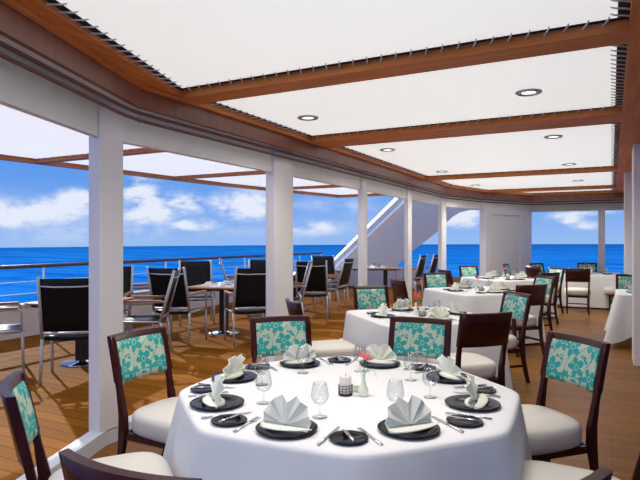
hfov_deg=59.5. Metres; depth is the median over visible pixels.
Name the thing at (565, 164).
ceiling lamp
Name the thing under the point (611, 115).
beam
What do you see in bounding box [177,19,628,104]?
beam
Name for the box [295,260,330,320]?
deck chair
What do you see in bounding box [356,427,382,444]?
fork
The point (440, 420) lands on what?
table knife
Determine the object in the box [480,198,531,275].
wall
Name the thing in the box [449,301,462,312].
napkin
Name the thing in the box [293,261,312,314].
deck chair
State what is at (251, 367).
bread plate
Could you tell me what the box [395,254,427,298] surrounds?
deck chair
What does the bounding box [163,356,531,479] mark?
tablecloth
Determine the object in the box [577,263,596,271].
dining chair
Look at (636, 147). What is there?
support column
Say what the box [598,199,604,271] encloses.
support column
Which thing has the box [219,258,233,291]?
deck chair
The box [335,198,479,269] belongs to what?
wall
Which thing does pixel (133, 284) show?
deck chair
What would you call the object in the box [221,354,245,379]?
napkin
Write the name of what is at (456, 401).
dinner plate
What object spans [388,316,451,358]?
dining chair
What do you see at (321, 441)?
table knife
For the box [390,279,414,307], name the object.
dining chair
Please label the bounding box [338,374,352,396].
pillar candle
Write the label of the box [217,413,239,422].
butter knife
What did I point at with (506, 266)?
dining chair
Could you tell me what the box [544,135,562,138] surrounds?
ceiling lamp
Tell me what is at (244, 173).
beam
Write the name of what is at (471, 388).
napkin
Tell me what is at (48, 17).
trim
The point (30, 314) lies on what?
wall
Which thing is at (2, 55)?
rail
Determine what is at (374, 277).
wall
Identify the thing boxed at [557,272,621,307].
tablecloth
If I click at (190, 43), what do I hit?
ceiling panel
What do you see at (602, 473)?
dining chair
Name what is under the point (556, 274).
dining chair
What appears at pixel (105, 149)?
support column
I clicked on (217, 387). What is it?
napkin
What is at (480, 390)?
bread plate
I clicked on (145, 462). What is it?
seat cushion
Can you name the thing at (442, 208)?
support column
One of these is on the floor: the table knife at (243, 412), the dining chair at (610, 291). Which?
the dining chair at (610, 291)
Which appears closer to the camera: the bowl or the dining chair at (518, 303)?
the bowl
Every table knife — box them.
[201,412,250,418]
[317,426,338,444]
[431,416,463,432]
[455,392,499,396]
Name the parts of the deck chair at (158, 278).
leg, frame, leg, armrest, leg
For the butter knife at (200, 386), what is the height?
0.009 m
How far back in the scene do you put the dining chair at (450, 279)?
11.00 m
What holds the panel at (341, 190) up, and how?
attached to the beam at (317, 186)
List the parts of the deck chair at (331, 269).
frame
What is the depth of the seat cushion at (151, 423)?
3.31 m
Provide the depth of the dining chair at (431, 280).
10.13 m
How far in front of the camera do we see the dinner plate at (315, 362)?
3.52 m
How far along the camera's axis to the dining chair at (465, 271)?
12.96 m
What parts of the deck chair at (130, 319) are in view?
armrest, armrest, frame, leg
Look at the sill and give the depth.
4.02 m
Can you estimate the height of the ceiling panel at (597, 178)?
0.035 m
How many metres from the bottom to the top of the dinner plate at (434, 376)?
0.017 m
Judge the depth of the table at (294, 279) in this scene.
11.70 m
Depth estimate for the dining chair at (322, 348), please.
5.40 m
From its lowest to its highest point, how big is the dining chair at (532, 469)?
0.955 m
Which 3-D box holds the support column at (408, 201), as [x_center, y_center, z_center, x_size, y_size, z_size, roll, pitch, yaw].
[1.673,0.100,10.617,0.084,2.700,0.220,0,0,28]
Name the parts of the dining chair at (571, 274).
leg, backrest, seat rail, leg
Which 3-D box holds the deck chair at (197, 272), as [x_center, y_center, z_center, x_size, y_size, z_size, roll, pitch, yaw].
[-2.166,0.907,9.810,0.624,1.088,0.701,0,0,-15]
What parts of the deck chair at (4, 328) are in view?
armrest, armrest, frame, leg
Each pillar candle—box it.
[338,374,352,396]
[418,306,425,316]
[479,284,483,290]
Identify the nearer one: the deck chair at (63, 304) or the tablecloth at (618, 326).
the deck chair at (63, 304)
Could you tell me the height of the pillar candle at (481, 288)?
0.112 m
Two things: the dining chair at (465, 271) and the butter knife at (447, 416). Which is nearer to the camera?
the butter knife at (447, 416)
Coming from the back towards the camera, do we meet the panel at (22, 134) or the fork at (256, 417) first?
the panel at (22, 134)
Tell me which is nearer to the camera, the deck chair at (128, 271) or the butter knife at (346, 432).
the butter knife at (346, 432)
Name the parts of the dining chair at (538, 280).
backrest, leg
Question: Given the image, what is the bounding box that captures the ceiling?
[46,0,630,192]
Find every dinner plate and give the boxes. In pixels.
[190,394,243,409]
[211,371,256,381]
[255,420,317,437]
[279,359,319,367]
[359,359,399,367]
[370,314,395,317]
[377,419,440,438]
[391,308,413,310]
[426,371,467,382]
[445,395,500,410]
[448,311,466,314]
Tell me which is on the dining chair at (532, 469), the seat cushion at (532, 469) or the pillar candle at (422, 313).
the seat cushion at (532, 469)
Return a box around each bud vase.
[358,371,367,396]
[413,302,417,314]
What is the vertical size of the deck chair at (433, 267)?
1.088 m
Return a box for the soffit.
[0,35,476,197]
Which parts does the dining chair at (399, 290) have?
backrest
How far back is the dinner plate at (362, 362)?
3.51 m
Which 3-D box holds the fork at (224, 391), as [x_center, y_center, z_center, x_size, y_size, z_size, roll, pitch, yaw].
[-0.570,0.785,2.861,0.205,0.010,0.022,0,0,-22]
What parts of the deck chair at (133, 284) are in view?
frame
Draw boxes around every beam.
[0,154,337,197]
[36,148,162,163]
[172,170,265,179]
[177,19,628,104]
[293,185,339,189]
[310,106,621,147]
[337,193,385,197]
[426,166,617,180]
[490,185,615,192]
[616,0,639,192]
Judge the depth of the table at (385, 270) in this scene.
14.35 m
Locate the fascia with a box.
[0,1,623,200]
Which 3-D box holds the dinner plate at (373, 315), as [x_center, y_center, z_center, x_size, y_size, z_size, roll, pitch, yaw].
[0.648,0.783,5.777,0.260,0.017,0.260,0,0,-17]
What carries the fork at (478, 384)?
on the tablecloth at (497, 448)
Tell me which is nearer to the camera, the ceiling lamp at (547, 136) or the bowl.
the bowl
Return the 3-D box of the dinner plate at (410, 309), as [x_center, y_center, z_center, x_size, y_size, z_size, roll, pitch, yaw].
[0.927,0.783,6.302,0.260,0.017,0.260,0,0,-17]
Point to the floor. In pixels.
(618, 428)
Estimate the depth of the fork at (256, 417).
2.39 m
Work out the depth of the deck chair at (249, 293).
7.68 m
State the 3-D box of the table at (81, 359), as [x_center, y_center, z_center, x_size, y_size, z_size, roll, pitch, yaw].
[-2.810,1.079,6.620,0.880,0.740,0.840,0,0,14]
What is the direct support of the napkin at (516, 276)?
on the dinner plate
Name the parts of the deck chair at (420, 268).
frame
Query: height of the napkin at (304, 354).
0.126 m
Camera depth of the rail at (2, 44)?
4.86 m
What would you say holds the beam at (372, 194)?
attached to the ceiling
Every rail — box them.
[0,40,623,202]
[0,52,623,204]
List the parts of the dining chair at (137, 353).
leg, backrest, seat rail, leg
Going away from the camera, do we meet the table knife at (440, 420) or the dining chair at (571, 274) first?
the table knife at (440, 420)
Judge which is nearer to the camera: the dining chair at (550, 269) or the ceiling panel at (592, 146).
the ceiling panel at (592, 146)
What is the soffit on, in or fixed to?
attached to the fascia
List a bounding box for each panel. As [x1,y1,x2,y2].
[0,104,144,159]
[46,0,630,91]
[66,152,257,176]
[199,174,330,186]
[211,45,626,137]
[296,187,371,194]
[341,124,620,176]
[438,171,616,190]
[527,188,615,193]
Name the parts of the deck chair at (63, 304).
leg, leg, frame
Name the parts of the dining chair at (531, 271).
backrest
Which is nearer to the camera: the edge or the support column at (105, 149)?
the support column at (105, 149)
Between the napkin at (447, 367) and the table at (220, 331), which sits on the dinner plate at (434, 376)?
the napkin at (447, 367)
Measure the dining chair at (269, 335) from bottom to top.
0.955 m
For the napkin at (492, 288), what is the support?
on the dinner plate
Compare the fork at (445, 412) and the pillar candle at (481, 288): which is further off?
the pillar candle at (481, 288)
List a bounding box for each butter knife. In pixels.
[192,386,210,388]
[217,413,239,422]
[342,429,355,441]
[447,416,480,421]
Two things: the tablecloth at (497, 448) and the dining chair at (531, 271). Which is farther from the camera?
the dining chair at (531, 271)
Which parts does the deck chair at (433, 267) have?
frame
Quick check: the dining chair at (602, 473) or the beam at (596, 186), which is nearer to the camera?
the dining chair at (602, 473)
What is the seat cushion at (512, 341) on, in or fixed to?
on the dining chair at (518, 303)
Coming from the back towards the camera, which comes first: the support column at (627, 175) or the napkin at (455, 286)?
the support column at (627, 175)
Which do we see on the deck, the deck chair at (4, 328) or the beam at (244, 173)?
the deck chair at (4, 328)
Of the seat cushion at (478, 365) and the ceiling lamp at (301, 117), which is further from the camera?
the ceiling lamp at (301, 117)
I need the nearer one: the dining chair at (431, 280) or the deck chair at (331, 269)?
the dining chair at (431, 280)
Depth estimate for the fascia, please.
4.74 m
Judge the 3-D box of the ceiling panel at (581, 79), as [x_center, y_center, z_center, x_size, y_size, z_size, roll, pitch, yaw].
[0.870,-1.247,5.082,3.337,0.035,2.117,0,0,28]
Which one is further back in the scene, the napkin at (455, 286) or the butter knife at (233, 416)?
the napkin at (455, 286)
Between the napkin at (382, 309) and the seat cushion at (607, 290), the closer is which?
the napkin at (382, 309)
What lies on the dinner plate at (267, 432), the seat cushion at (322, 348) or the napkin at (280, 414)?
the napkin at (280, 414)
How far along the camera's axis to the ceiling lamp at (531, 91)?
4.70 m
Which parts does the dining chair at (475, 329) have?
leg, backrest, seat rail, leg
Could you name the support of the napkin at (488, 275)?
on the dinner plate
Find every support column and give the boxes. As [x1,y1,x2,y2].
[89,96,122,432]
[266,147,292,361]
[358,171,366,309]
[404,184,411,305]
[438,193,445,269]
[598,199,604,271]
[624,172,631,274]
[632,143,639,365]
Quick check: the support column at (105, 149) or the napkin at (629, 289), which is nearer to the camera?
the support column at (105, 149)
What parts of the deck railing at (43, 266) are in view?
post, rail rod, rail rod, handrail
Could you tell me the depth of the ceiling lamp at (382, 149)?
7.67 m
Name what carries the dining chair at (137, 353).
on the floor
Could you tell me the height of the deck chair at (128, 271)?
1.088 m
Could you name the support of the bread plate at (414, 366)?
on the tablecloth at (497, 448)
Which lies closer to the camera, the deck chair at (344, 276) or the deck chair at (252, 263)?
the deck chair at (252, 263)
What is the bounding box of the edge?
[334,197,403,267]
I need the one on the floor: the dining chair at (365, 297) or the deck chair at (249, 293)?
the dining chair at (365, 297)
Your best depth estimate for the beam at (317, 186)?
12.50 m
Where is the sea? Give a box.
[0,244,623,302]
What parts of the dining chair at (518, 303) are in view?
leg, seat rail, backrest, leg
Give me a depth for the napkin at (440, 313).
5.50 m
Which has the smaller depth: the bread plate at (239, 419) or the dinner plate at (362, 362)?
the bread plate at (239, 419)
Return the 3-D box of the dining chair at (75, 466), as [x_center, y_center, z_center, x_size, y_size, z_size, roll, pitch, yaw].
[-0.390,1.073,1.746,0.521,0.955,0.696,0,0,26]
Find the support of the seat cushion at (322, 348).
on the dining chair at (322, 348)
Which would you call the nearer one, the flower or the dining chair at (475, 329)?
the flower
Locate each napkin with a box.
[202,374,225,408]
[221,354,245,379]
[260,394,311,432]
[279,343,315,363]
[362,343,397,363]
[375,303,387,316]
[384,394,438,433]
[393,298,411,308]
[429,306,449,318]
[437,354,464,380]
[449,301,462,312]
[450,282,458,290]
[459,280,470,286]
[464,374,487,408]
[484,272,490,277]
[488,283,501,291]
[491,271,497,275]
[498,281,507,288]
[514,273,523,278]
[627,283,631,291]
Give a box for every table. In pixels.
[24,297,134,366]
[188,283,239,334]
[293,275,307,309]
[352,267,398,285]
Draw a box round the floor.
[89,306,639,479]
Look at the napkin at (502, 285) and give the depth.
8.89 m
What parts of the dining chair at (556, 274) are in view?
backrest, leg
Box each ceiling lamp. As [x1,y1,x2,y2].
[297,115,318,120]
[380,148,394,151]
[515,88,541,96]
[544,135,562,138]
[562,163,575,165]
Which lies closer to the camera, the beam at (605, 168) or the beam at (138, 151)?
the beam at (138, 151)
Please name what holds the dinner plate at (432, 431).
on the tablecloth at (497, 448)
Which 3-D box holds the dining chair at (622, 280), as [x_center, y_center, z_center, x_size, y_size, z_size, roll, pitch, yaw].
[5.247,1.073,9.431,0.521,0.955,0.696,0,0,28]
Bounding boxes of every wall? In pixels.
[0,269,339,340]
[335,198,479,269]
[340,266,415,287]
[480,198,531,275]
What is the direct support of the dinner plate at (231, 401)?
on the tablecloth at (497, 448)
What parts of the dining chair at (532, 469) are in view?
leg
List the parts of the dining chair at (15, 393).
backrest, leg, leg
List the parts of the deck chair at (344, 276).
leg, frame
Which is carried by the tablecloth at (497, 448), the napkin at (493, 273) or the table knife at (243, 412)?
the table knife at (243, 412)
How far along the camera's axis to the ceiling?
3.93 m
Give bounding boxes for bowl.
[352,383,360,391]
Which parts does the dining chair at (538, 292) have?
leg, seat rail, backrest, leg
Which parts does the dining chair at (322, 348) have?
backrest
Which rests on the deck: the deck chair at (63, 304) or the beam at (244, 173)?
the deck chair at (63, 304)
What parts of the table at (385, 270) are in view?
frame, leg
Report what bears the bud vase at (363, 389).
on the tablecloth at (497, 448)
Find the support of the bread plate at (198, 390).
on the tablecloth at (497, 448)
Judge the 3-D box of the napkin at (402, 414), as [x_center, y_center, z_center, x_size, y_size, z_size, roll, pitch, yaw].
[0.383,0.716,2.313,0.237,0.126,0.105,0,0,-22]
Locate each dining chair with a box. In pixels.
[0,370,172,479]
[58,448,201,479]
[107,326,177,456]
[250,315,311,363]
[285,298,357,357]
[353,286,389,309]
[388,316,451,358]
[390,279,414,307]
[423,273,448,287]
[427,311,511,386]
[437,269,452,285]
[459,266,477,278]
[500,291,532,382]
[503,264,510,275]
[510,284,547,356]
[521,331,610,470]
[522,452,639,479]
[525,265,558,294]
[529,263,544,272]
[533,275,555,330]
[537,272,559,323]
[548,267,564,313]
[564,268,590,314]
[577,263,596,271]
[580,466,612,479]
[604,287,615,311]
[616,274,631,288]
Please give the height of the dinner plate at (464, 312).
0.017 m
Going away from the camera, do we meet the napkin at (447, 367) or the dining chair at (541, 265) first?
the napkin at (447, 367)
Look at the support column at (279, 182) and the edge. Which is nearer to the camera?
the support column at (279, 182)
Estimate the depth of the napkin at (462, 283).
9.20 m
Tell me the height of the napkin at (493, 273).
0.126 m
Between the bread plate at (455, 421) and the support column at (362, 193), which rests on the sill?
the support column at (362, 193)
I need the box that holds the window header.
[0,46,623,211]
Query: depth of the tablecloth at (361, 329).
5.47 m
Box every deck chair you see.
[0,302,24,369]
[36,277,88,384]
[123,265,133,331]
[123,268,180,350]
[125,284,160,327]
[146,267,206,345]
[179,260,215,325]
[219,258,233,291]
[224,267,265,345]
[247,259,265,319]
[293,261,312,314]
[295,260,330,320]
[311,255,344,304]
[314,257,354,311]
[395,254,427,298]
[412,254,437,292]
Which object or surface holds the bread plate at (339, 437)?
on the tablecloth at (497, 448)
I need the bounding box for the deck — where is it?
[0,277,460,479]
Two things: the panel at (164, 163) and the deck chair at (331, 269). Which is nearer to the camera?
the panel at (164, 163)
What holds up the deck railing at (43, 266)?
on the wall at (30, 314)
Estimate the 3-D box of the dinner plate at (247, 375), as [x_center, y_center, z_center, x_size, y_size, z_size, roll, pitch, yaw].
[-0.489,0.783,3.199,0.260,0.017,0.260,0,0,23]
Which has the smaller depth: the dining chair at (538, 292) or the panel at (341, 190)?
the dining chair at (538, 292)
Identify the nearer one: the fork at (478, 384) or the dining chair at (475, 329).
the fork at (478, 384)
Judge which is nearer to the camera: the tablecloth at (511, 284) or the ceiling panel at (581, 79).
the ceiling panel at (581, 79)
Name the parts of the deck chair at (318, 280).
frame, leg, leg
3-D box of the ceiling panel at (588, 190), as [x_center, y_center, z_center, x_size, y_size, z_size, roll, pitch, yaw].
[5.895,-1.247,14.087,2.742,0.035,1.292,0,0,28]
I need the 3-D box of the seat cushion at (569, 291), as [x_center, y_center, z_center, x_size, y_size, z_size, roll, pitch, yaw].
[5.538,1.100,12.041,0.521,0.150,0.530,0,0,24]
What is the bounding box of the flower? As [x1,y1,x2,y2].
[358,349,375,374]
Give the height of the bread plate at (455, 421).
0.013 m
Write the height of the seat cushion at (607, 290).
0.150 m
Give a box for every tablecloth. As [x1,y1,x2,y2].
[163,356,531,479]
[343,307,512,389]
[422,286,545,343]
[461,276,557,316]
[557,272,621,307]
[604,289,631,343]
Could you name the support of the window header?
attached to the ceiling
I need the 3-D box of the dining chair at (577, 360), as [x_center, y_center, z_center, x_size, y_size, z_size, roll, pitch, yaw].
[1.306,1.073,3.342,0.696,0.955,0.521,0,0,-19]
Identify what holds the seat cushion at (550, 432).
on the dining chair at (577, 360)
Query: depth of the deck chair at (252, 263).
10.76 m
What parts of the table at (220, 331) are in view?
frame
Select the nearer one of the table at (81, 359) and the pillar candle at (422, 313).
the pillar candle at (422, 313)
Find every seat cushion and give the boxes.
[48,452,172,479]
[132,397,177,443]
[312,340,357,357]
[427,352,495,378]
[507,334,516,349]
[510,314,536,326]
[521,404,581,455]
[522,460,619,479]
[564,287,590,295]
[604,287,615,294]
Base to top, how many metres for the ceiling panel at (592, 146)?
0.035 m
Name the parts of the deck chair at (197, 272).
frame, leg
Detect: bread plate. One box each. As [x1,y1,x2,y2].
[190,384,211,392]
[211,414,246,425]
[245,363,269,369]
[327,357,350,362]
[329,430,368,444]
[410,364,435,369]
[446,414,483,426]
[477,385,495,393]
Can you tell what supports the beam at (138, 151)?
attached to the ceiling
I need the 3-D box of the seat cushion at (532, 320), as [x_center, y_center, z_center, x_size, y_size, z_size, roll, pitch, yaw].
[2.713,1.100,7.810,0.521,0.150,0.530,0,0,-17]
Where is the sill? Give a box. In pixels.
[16,338,342,479]
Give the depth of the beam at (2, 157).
10.30 m
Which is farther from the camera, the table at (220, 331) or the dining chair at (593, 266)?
the dining chair at (593, 266)
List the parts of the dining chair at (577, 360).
leg, seat rail, backrest, leg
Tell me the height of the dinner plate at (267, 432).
0.017 m
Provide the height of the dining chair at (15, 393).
0.955 m
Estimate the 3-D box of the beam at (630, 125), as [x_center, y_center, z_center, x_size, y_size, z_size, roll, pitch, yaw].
[3.840,-1.268,6.034,1.060,0.161,17.450,0,0,28]
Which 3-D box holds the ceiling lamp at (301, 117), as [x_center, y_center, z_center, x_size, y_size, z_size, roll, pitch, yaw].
[-0.122,-1.242,5.700,0.216,0.016,0.216,0,0,28]
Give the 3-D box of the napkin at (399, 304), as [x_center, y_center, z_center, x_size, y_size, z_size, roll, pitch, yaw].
[0.914,0.716,6.316,0.237,0.126,0.105,0,0,-17]
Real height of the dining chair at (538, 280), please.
0.955 m
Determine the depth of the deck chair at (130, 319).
7.01 m
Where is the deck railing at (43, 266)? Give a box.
[0,252,322,295]
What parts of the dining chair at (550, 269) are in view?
backrest, leg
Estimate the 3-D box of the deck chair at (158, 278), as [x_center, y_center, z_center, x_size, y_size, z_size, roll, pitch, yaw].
[-2.015,0.907,7.920,0.624,1.088,0.701,0,0,14]
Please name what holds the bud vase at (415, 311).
on the tablecloth at (361, 329)
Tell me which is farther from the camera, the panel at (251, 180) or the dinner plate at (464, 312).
the panel at (251, 180)
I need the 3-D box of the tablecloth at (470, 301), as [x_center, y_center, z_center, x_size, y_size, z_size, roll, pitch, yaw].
[2.500,1.153,8.801,1.466,0.722,1.478,0,0,-17]
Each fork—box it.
[188,391,228,396]
[233,416,260,431]
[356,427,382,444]
[445,412,491,418]
[453,384,486,387]
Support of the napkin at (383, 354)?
on the dinner plate at (362, 362)
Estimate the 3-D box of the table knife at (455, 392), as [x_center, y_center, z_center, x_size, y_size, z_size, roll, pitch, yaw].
[0.797,0.786,2.861,0.235,0.009,0.017,0,0,23]
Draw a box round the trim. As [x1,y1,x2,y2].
[0,0,621,195]
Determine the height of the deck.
0.160 m
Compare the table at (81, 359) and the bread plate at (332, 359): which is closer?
the bread plate at (332, 359)

